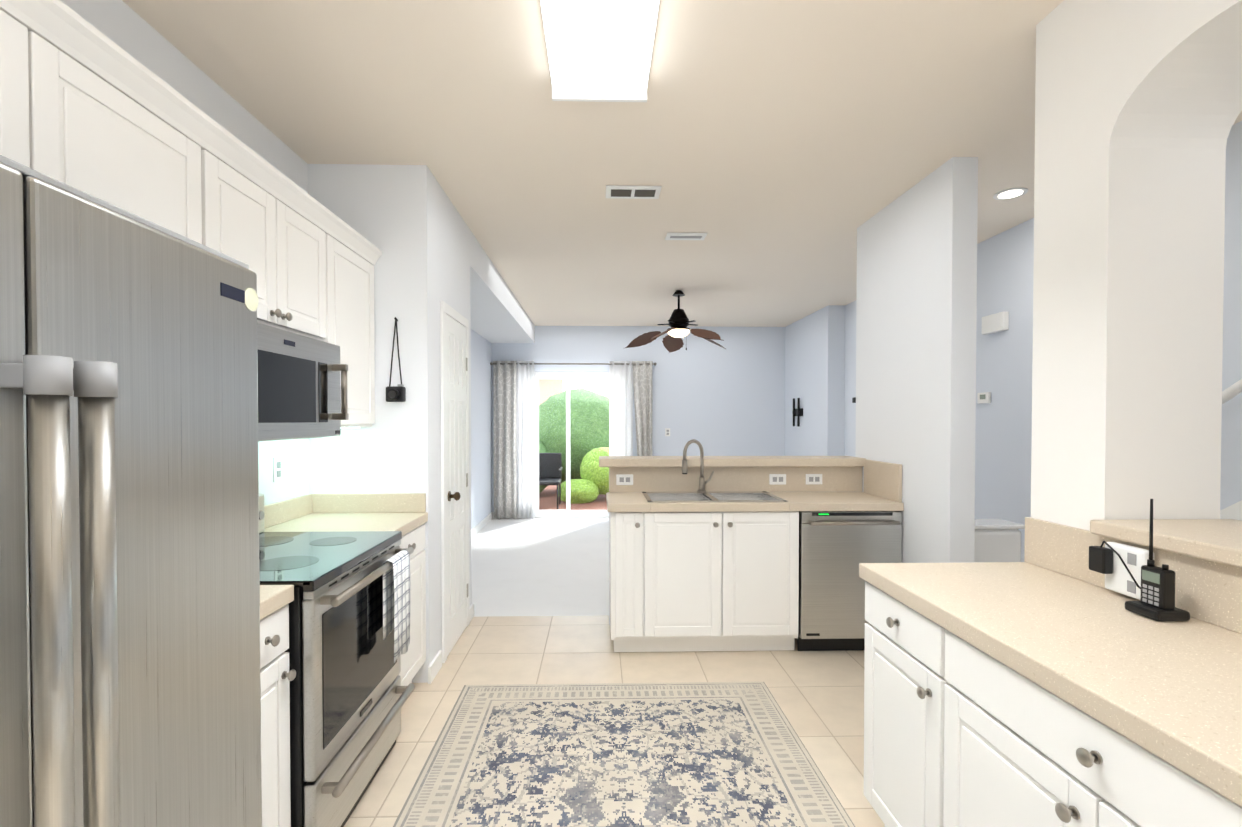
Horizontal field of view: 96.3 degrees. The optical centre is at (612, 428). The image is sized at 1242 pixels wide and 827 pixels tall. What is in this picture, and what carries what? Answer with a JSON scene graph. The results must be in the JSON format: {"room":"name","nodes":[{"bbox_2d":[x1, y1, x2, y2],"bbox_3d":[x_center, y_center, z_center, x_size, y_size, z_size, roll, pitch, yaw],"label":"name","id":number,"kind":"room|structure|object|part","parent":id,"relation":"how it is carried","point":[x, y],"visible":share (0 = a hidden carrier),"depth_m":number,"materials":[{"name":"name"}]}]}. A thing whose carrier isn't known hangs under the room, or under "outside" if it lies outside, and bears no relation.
{"room":"kitchen","nodes":[
{"label":"kitchen","id":0,"kind":"room"},
{"bbox_2d":[60,0,491,529],"bbox_3d":[-1.671,-0.013,2.911,0.140,2.750,10.340,0,1,-1],"label":"wall","id":1,"kind":"structure","parent":0,"point":[128,29],"depth_m":2.55,"materials":[{"name":"white paint"}]},
{"bbox_2d":[0,0,227,255],"bbox_3d":[-1.381,-0.660,1.155,0.346,0.494,1.140,0,1,-1],"label":"upper cabinet","id":2,"kind":"object","parent":1,"relation":"attached to","point":[87,107],"depth_m":1.32,"materials":[{"name":"white wood"}]},
{"bbox_2d":[228,132,331,342],"bbox_3d":[-1.402,-0.643,2.002,0.346,0.552,0.818,0,1,-1],"label":"upper cabinet","id":3,"kind":"object","parent":1,"relation":"attached to","point":[276,229],"depth_m":2.06,"materials":[{"name":"white wood"}]},
{"bbox_2d":[257,322,348,440],"bbox_3d":[-1.341,-0.154,2.027,0.470,0.396,0.750,0,1,-1],"label":"microwave","id":4,"kind":"object","parent":3,"relation":"attached to","point":[302,388],"visible":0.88,"depth_m":2.06,"materials":[{"name":"silver metal"}]},
{"bbox_2d":[332,216,379,428],"bbox_3d":[-1.418,-0.466,2.643,0.346,0.924,0.589,0,1,-1],"label":"upper cabinet","id":5,"kind":"object","parent":1,"relation":"attached to","point":[353,259],"depth_m":2.70,"materials":[{"name":"white wood"}]},
{"bbox_2d":[471,512,492,537],"bbox_3d":[-1.669,1.273,5.961,0.014,0.090,4.000,0,1,-1],"label":"baseboard","id":6,"kind":"structure","parent":1,"relation":"attached to","point":[478,527],"depth_m":7.19,"materials":[{"name":"white wood"}]},
{"bbox_2d":[308,164,471,682],"bbox_3d":[-1.304,-0.021,3.450,0.620,2.750,1.000,0,1,-1],"label":"wall","id":7,"kind":"structure","parent":0,"point":[408,221],"depth_m":2.95,"materials":[{"name":"white paint"}]},
{"bbox_2d":[264,494,311,528],"bbox_3d":[-1.582,0.400,2.679,0.019,0.100,0.536,0,1,-1],"label":"backsplash","id":8,"kind":"structure","parent":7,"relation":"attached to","point":[277,512],"depth_m":2.69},
{"bbox_2d":[312,493,427,512],"bbox_3d":[-1.285,0.396,2.944,0.588,0.100,0.020,0,1,-1],"label":"backsplash","id":9,"kind":"structure","parent":7,"relation":"attached to","point":[379,502],"depth_m":2.93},
{"bbox_2d":[386,317,405,401],"bbox_3d":[-1.138,-0.359,2.906,0.095,0.442,0.079,0,1,-1],"label":"camera","id":10,"kind":"object","parent":7,"relation":"hanging from","point":[397,393],"visible":1,"depth_m":2.91,"materials":[{"name":"black plastic"}]},
{"bbox_2d":[440,301,469,662],"bbox_3d":[-0.953,0.309,3.509,0.082,2.088,0.626,0,1,-1],"label":"pantry door","id":11,"kind":"structure","parent":7,"relation":"in","point":[454,390],"depth_m":3.45,"materials":[{"name":"white wood"}]},
{"bbox_2d":[470,603,473,618],"bbox_3d":[-1.294,1.301,3.977,0.604,0.090,0.014,0,1,-1],"label":"baseboard","id":12,"kind":"structure","parent":7,"relation":"attached to","point":[472,605],"depth_m":3.94,"materials":[{"name":"white wood"}]},
{"bbox_2d":[471,517,608,616],"bbox_3d":[0.542,1.366,6.087,5.000,0.100,4.140,0,1,-1],"label":"floor carpet","id":13,"kind":"object","parent":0,"point":[540,567],"depth_m":5.30,"materials":[{"name":"white carpet"}]},
{"bbox_2d":[539,379,562,404],"bbox_3d":[-3.767,-0.655,14.434,5.400,3.740,1.900,0,1,-1],"label":"sky","id":14,"kind":"structure","parent":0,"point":[552,386],"depth_m":13.93,"materials":[{"name":"paint"}]},
{"bbox_2d":[344,615,884,826],"bbox_3d":[0.670,1.441,0.919,5.000,0.100,6.200,0,1,-1],"label":"floor","id":15,"kind":"structure","parent":0,"point":[818,696],"depth_m":3.02,"materials":[{"name":"beige tile"}]},
{"bbox_2d":[0,155,261,826],"bbox_3d":[-1.161,0.494,0.955,0.740,1.788,0.900,0,1,-1],"label":"fridge","id":16,"kind":"object","parent":15,"relation":"on","point":[130,687],"visible":1,"depth_m":1.00,"materials":[{"name":"grey metal"}]},
{"bbox_2d":[260,597,295,826],"bbox_3d":[-1.260,0.949,1.540,0.606,0.861,0.240,0,1,-1],"label":"base cabinet","id":17,"kind":"object","parent":15,"relation":"on","point":[275,676],"depth_m":1.58,"materials":[{"name":"white wood"}]},
{"bbox_2d":[260,585,293,616],"bbox_3d":[-1.254,0.492,1.532,0.617,0.049,0.244,0,1,-1],"label":"countertop","id":18,"kind":"structure","parent":17,"relation":"on","point":[271,596],"depth_m":1.58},
{"bbox_2d":[259,494,414,826],"bbox_3d":[-1.202,0.831,2.045,0.714,1.083,0.754,0,1,-1],"label":"range","id":19,"kind":"object","parent":15,"relation":"on","point":[347,698],"visible":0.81,"depth_m":1.88,"materials":[{"name":"silver glass"}]},
{"bbox_2d":[383,550,409,662],"bbox_3d":[-0.861,0.709,2.229,0.050,0.408,0.176,0,1,-1],"label":"hanging towel","id":20,"kind":"object","parent":19,"relation":"hanging from","point":[396,597],"visible":0.98,"depth_m":2.21,"materials":[{"name":"white fabric"}]},
{"bbox_2d":[399,521,426,694],"bbox_3d":[-1.288,0.933,2.695,0.606,0.861,0.532,0,1,-1],"label":"base cabinet","id":21,"kind":"object","parent":15,"relation":"on","point":[414,658],"depth_m":2.81,"materials":[{"name":"white wood"}]},
{"bbox_2d":[264,513,427,532],"bbox_3d":[-1.283,0.476,2.688,0.617,0.049,0.536,0,1,-1],"label":"countertop","id":22,"kind":"structure","parent":21,"relation":"on","point":[315,522],"depth_m":2.66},
{"bbox_2d":[393,682,854,826],"bbox_3d":[0.043,1.373,1.803,1.590,0.008,2.300,0,1,-1],"label":"rug","id":23,"kind":"object","parent":15,"relation":"on","point":[713,754],"visible":1,"depth_m":2.27,"materials":[{"name":"beige fabric"}]},
{"bbox_2d":[599,439,903,651],"bbox_3d":[0.815,0.711,3.645,1.806,1.276,0.767,0,1,-1],"label":"base cabinet","id":24,"kind":"object","parent":15,"relation":"on","point":[703,553],"depth_m":3.30,"materials":[{"name":"wood"}]},
{"bbox_2d":[797,511,901,650],"bbox_3d":[1.414,0.922,3.531,0.602,0.858,0.561,0,1,-1],"label":"dishwasher","id":25,"kind":"object","parent":15,"relation":"on","point":[836,548],"visible":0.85,"depth_m":3.30,"materials":[{"name":"silver metal"}]},
{"bbox_2d":[860,577,918,826],"bbox_3d":[1.155,0.947,1.661,0.586,0.862,0.503,0,1,-1],"label":"base cabinet","id":26,"kind":"object","parent":15,"relation":"on","point":[891,654],"depth_m":1.72,"materials":[{"name":"white wood"}]},
{"bbox_2d":[974,519,1024,561],"bbox_3d":[2.125,0.951,3.564,0.500,0.798,0.730,0,1,-1],"label":"half wall","id":27,"kind":"structure","parent":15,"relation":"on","point":[997,540],"depth_m":3.21,"materials":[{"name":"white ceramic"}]},
{"bbox_2d":[919,609,1241,826],"bbox_3d":[1.171,0.957,1.021,0.586,0.862,1.042,0,1,-1],"label":"base cabinet","id":28,"kind":"object","parent":15,"relation":"on","point":[998,746],"depth_m":1.18,"materials":[{"name":"white wood"}]},
{"bbox_2d":[859,561,1241,800],"bbox_3d":[1.186,0.511,0.193,0.597,0.049,3.450,0,1,-1],"label":"countertop","id":29,"kind":"structure","parent":28,"relation":"on","point":[1174,686],"depth_m":1.20,"materials":[{"name":"beige stone"}]},
{"bbox_2d":[1089,499,1189,620],"bbox_3d":[1.362,0.323,1.470,0.092,0.290,0.250,0,1,-1],"label":"radio","id":30,"kind":"object","parent":29,"relation":"on","point":[1156,602],"visible":1,"depth_m":1.39,"materials":[{"name":"black plastic"}]},
{"bbox_3d":[1.385,0.384,1.508,0.044,0.139,0.177,0,1,-1],"label":"power adapter cord","id":31,"kind":"part","parent":30,"relation":"part of","materials":[{"name":"black plastic"}]},
{"bbox_2d":[491,326,784,511],"bbox_3d":[0.532,-0.088,8.067,4.520,2.750,0.140,0,1,-1],"label":"wall","id":32,"kind":"structure","parent":0,"point":[713,399],"depth_m":8.01,"materials":[{"name":"blue paint"}]},
{"bbox_2d":[490,361,656,518],"bbox_3d":[-0.549,0.162,7.909,2.354,2.225,0.125,0,1,-1],"label":"curtain","id":33,"kind":"object","parent":32,"relation":"attached to","point":[514,456],"visible":0.83,"depth_m":7.87,"materials":[{"name":"white fabric"}]},
{"bbox_2d":[534,372,632,517],"bbox_3d":[-0.433,0.237,8.047,1.446,2.096,0.080,0,1,-1],"label":"sliding door","id":34,"kind":"structure","parent":32,"relation":"in","point":[568,512],"depth_m":8.03,"materials":[{"name":"white metal"}]},
{"bbox_2d":[665,428,669,435],"bbox_3d":[0.794,0.058,8.000,0.075,0.115,0.008,0,1,-1],"label":"outlet","id":35,"kind":"object","parent":32,"relation":"attached to","point":[667,431],"visible":0.48,"depth_m":7.99,"materials":[{"name":"white plastic"}]},
{"bbox_2d":[122,0,1241,326],"bbox_3d":[0.619,-1.439,2.947,5.000,0.100,10.340,0,1,-1],"label":"ceiling","id":36,"kind":"structure","parent":0,"point":[780,152],"depth_m":2.53,"materials":[{"name":"paint"}]},
{"bbox_2d":[470,230,534,342],"bbox_3d":[-1.366,-1.307,5.931,0.620,0.250,4.000,0,1,-1],"label":"soffit","id":37,"kind":"structure","parent":36,"relation":"attached to","point":[499,314],"depth_m":5.61,"materials":[{"name":"white paint"}]},
{"bbox_2d":[541,0,658,101],"bbox_3d":[-0.035,-1.324,1.592,0.375,0.086,1.220,0,1,-1],"label":"light fixture","id":38,"kind":"object","parent":36,"relation":"attached to","point":[599,50],"visible":1,"depth_m":1.88,"materials":[{"name":"white plastic"}]},
{"bbox_2d":[606,185,661,198],"bbox_3d":[0.120,-1.386,3.271,0.320,0.012,0.170,0,1,-1],"label":"ceiling vent","id":39,"kind":"object","parent":36,"relation":"in","point":[630,192],"visible":0.96,"depth_m":3.26,"materials":[{"name":"white plastic"}]},
{"bbox_2d":[625,333,647,347],"bbox_3d":[0.321,-0.931,5.870,0.348,0.166,0.245,0,1,-19],"label":"blade","id":40,"kind":"object","parent":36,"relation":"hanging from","point":[641,340],"depth_m":5.88,"materials":[{"name":"brown wood"}]},
{"bbox_2d":[648,321,678,344],"bbox_3d":[0.496,-0.925,5.464,0.245,0.166,0.348,0,1,-1],"label":"ceiling fan light","id":41,"kind":"object","parent":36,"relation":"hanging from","point":[678,324],"depth_m":5.80,"materials":[{"name":"brown metal"}]},
{"bbox_2d":[664,290,695,352],"bbox_3d":[0.688,-1.117,5.801,0.428,0.623,0.409,0,1,-4],"label":"ceiling fan","id":42,"kind":"object","parent":36,"relation":"hanging from","point":[678,314],"depth_m":5.73,"materials":[{"name":"brown metal"}]},
{"bbox_2d":[665,232,707,239],"bbox_3d":[0.536,-1.399,4.061,0.290,0.010,0.150,0,1,-1],"label":"ceiling vent","id":43,"kind":"object","parent":36,"relation":"in","point":[684,236],"visible":0.98,"depth_m":4.04,"materials":[{"name":"white plastic"}]},
{"bbox_2d":[686,324,723,344],"bbox_3d":[0.936,-0.926,5.505,0.348,0.166,0.245,0,1,17],"label":"blade","id":44,"kind":"object","parent":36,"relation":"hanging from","point":[707,335],"depth_m":5.53,"materials":[{"name":"brown wood"}]},
{"bbox_2d":[993,188,1027,199],"bbox_3d":[2.360,-1.389,3.301,0.170,0.006,0.170,0,1,-1],"label":"recessed light","id":45,"kind":"object","parent":36,"relation":"in","point":[1009,193],"visible":1,"depth_m":3.29,"materials":[{"name":"white plastic"}]},
{"bbox_2d":[785,305,844,455],"bbox_3d":[2.672,-0.077,7.300,0.320,2.750,1.500,0,1,-1],"label":"wall","id":46,"kind":"structure","parent":0,"point":[815,362],"depth_m":6.88,"materials":[{"name":"paint"}]},
{"bbox_2d":[792,398,802,425],"bbox_3d":[2.483,-0.215,7.493,0.045,0.380,0.340,0,1,-1],"label":"wall sconce","id":47,"kind":"object","parent":46,"relation":"attached to","point":[798,412],"visible":1,"depth_m":7.41,"materials":[{"name":"black metal"}]},
{"bbox_2d":[855,157,977,562],"bbox_3d":[1.793,-0.021,3.397,0.130,2.750,1.060,0,1,-1],"label":"wall","id":48,"kind":"structure","parent":0,"point":[916,308],"depth_m":3.09,"materials":[{"name":"white paint"}]},
{"bbox_2d":[844,121,1241,561],"bbox_3d":[2.898,-0.003,2.204,0.120,2.750,8.700,0,1,-1],"label":"wall","id":49,"kind":"structure","parent":0,"point":[1003,429],"depth_m":3.86,"materials":[{"name":"paint"}]},
{"bbox_2d":[977,392,990,403],"bbox_3d":[2.776,-0.227,4.159,0.024,0.080,0.120,0,1,-1],"label":"thermostat","id":50,"kind":"object","parent":49,"relation":"attached to","point":[984,397],"visible":0.96,"depth_m":4.14,"materials":[{"name":"white plastic"}]},
{"bbox_2d":[982,312,1008,334],"bbox_3d":[2.769,-0.760,4.031,0.045,0.130,0.220,0,1,-1],"label":"box","id":51,"kind":"object","parent":49,"relation":"attached to","point":[995,323],"visible":1,"depth_m":3.99,"materials":[{"name":"white plastic"}]},
{"bbox_2d":[1220,379,1241,520],"bbox_3d":[2.800,0.001,2.002,0.082,2.748,3.900,0,1,-1],"label":"stair rail","id":52,"kind":"object","parent":49,"relation":"attached to","point":[1234,511],"depth_m":2.50,"materials":[{"name":"white wood"}]},
{"bbox_2d":[1031,0,1241,530],"bbox_3d":[1.669,0.030,-0.067,0.350,2.750,3.980,0,1,-1],"label":"wall","id":53,"kind":"structure","parent":0,"point":[1138,106],"depth_m":1.64,"materials":[{"name":"white paint"}]},
{"bbox_2d":[1024,517,1241,632],"bbox_3d":[1.475,0.409,0.199,0.019,0.155,3.450,0,1,-1],"label":"backsplash","id":54,"kind":"structure","parent":53,"relation":"attached to","point":[1211,591],"depth_m":1.49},
{"bbox_2d":[1090,519,1241,567],"bbox_3d":[1.657,0.312,0.037,0.430,0.041,3.215,0,1,-1],"label":"sill","id":55,"kind":"structure","parent":53,"relation":"attached to","point":[1218,540],"depth_m":1.46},
{"label":"outside","id":56,"kind":"structure","parent":0,"visible":0},
{"bbox_2d":[539,485,606,509],"bbox_3d":[-0.207,1.299,12.070,12.000,0.100,7.860,0,1,-1],"label":"ground","id":57,"kind":"structure","parent":56,"point":[548,495],"depth_m":9.51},
{"bbox_2d":[539,439,549,492],"bbox_3d":[-1.915,0.709,10.552,1.695,1.316,1.458,0,1,-1],"label":"bush","id":58,"kind":"object","parent":57,"relation":"on","point":[543,449],"depth_m":10.30,"materials":[{"name":"green plant"}]},
{"bbox_2d":[539,453,562,508],"bbox_3d":[-1.136,0.856,9.179,0.600,0.870,0.580,0,1,-1],"label":"patio chair","id":59,"kind":"object","parent":57,"relation":"on","point":[550,462],"depth_m":9.41,"materials":[{"name":"black metal"}]},
{"bbox_2d":[561,479,598,503],"bbox_3d":[-0.600,1.106,9.676,0.735,0.451,0.586,0,1,-1],"label":"bush","id":60,"kind":"object","parent":57,"relation":"on","point":[583,491],"depth_m":9.49,"materials":[{"name":"green plant"}]},
{"bbox_2d":[580,447,608,494],"bbox_3d":[-0.105,0.759,9.998,0.960,0.846,0.886,0,1,-1],"label":"bush","id":61,"kind":"object","parent":57,"relation":"on","point":[600,475],"depth_m":9.69,"materials":[{"name":"green plant"}]},
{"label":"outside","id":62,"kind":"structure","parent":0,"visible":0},
{"bbox_2d":[539,388,608,482],"bbox_3d":[-0.663,0.151,11.163,1.956,1.913,1.913,0,1,-1],"label":"bush","id":63,"kind":"object","parent":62,"point":[599,430],"depth_m":10.41,"materials":[{"name":"green plant"}]}
]}

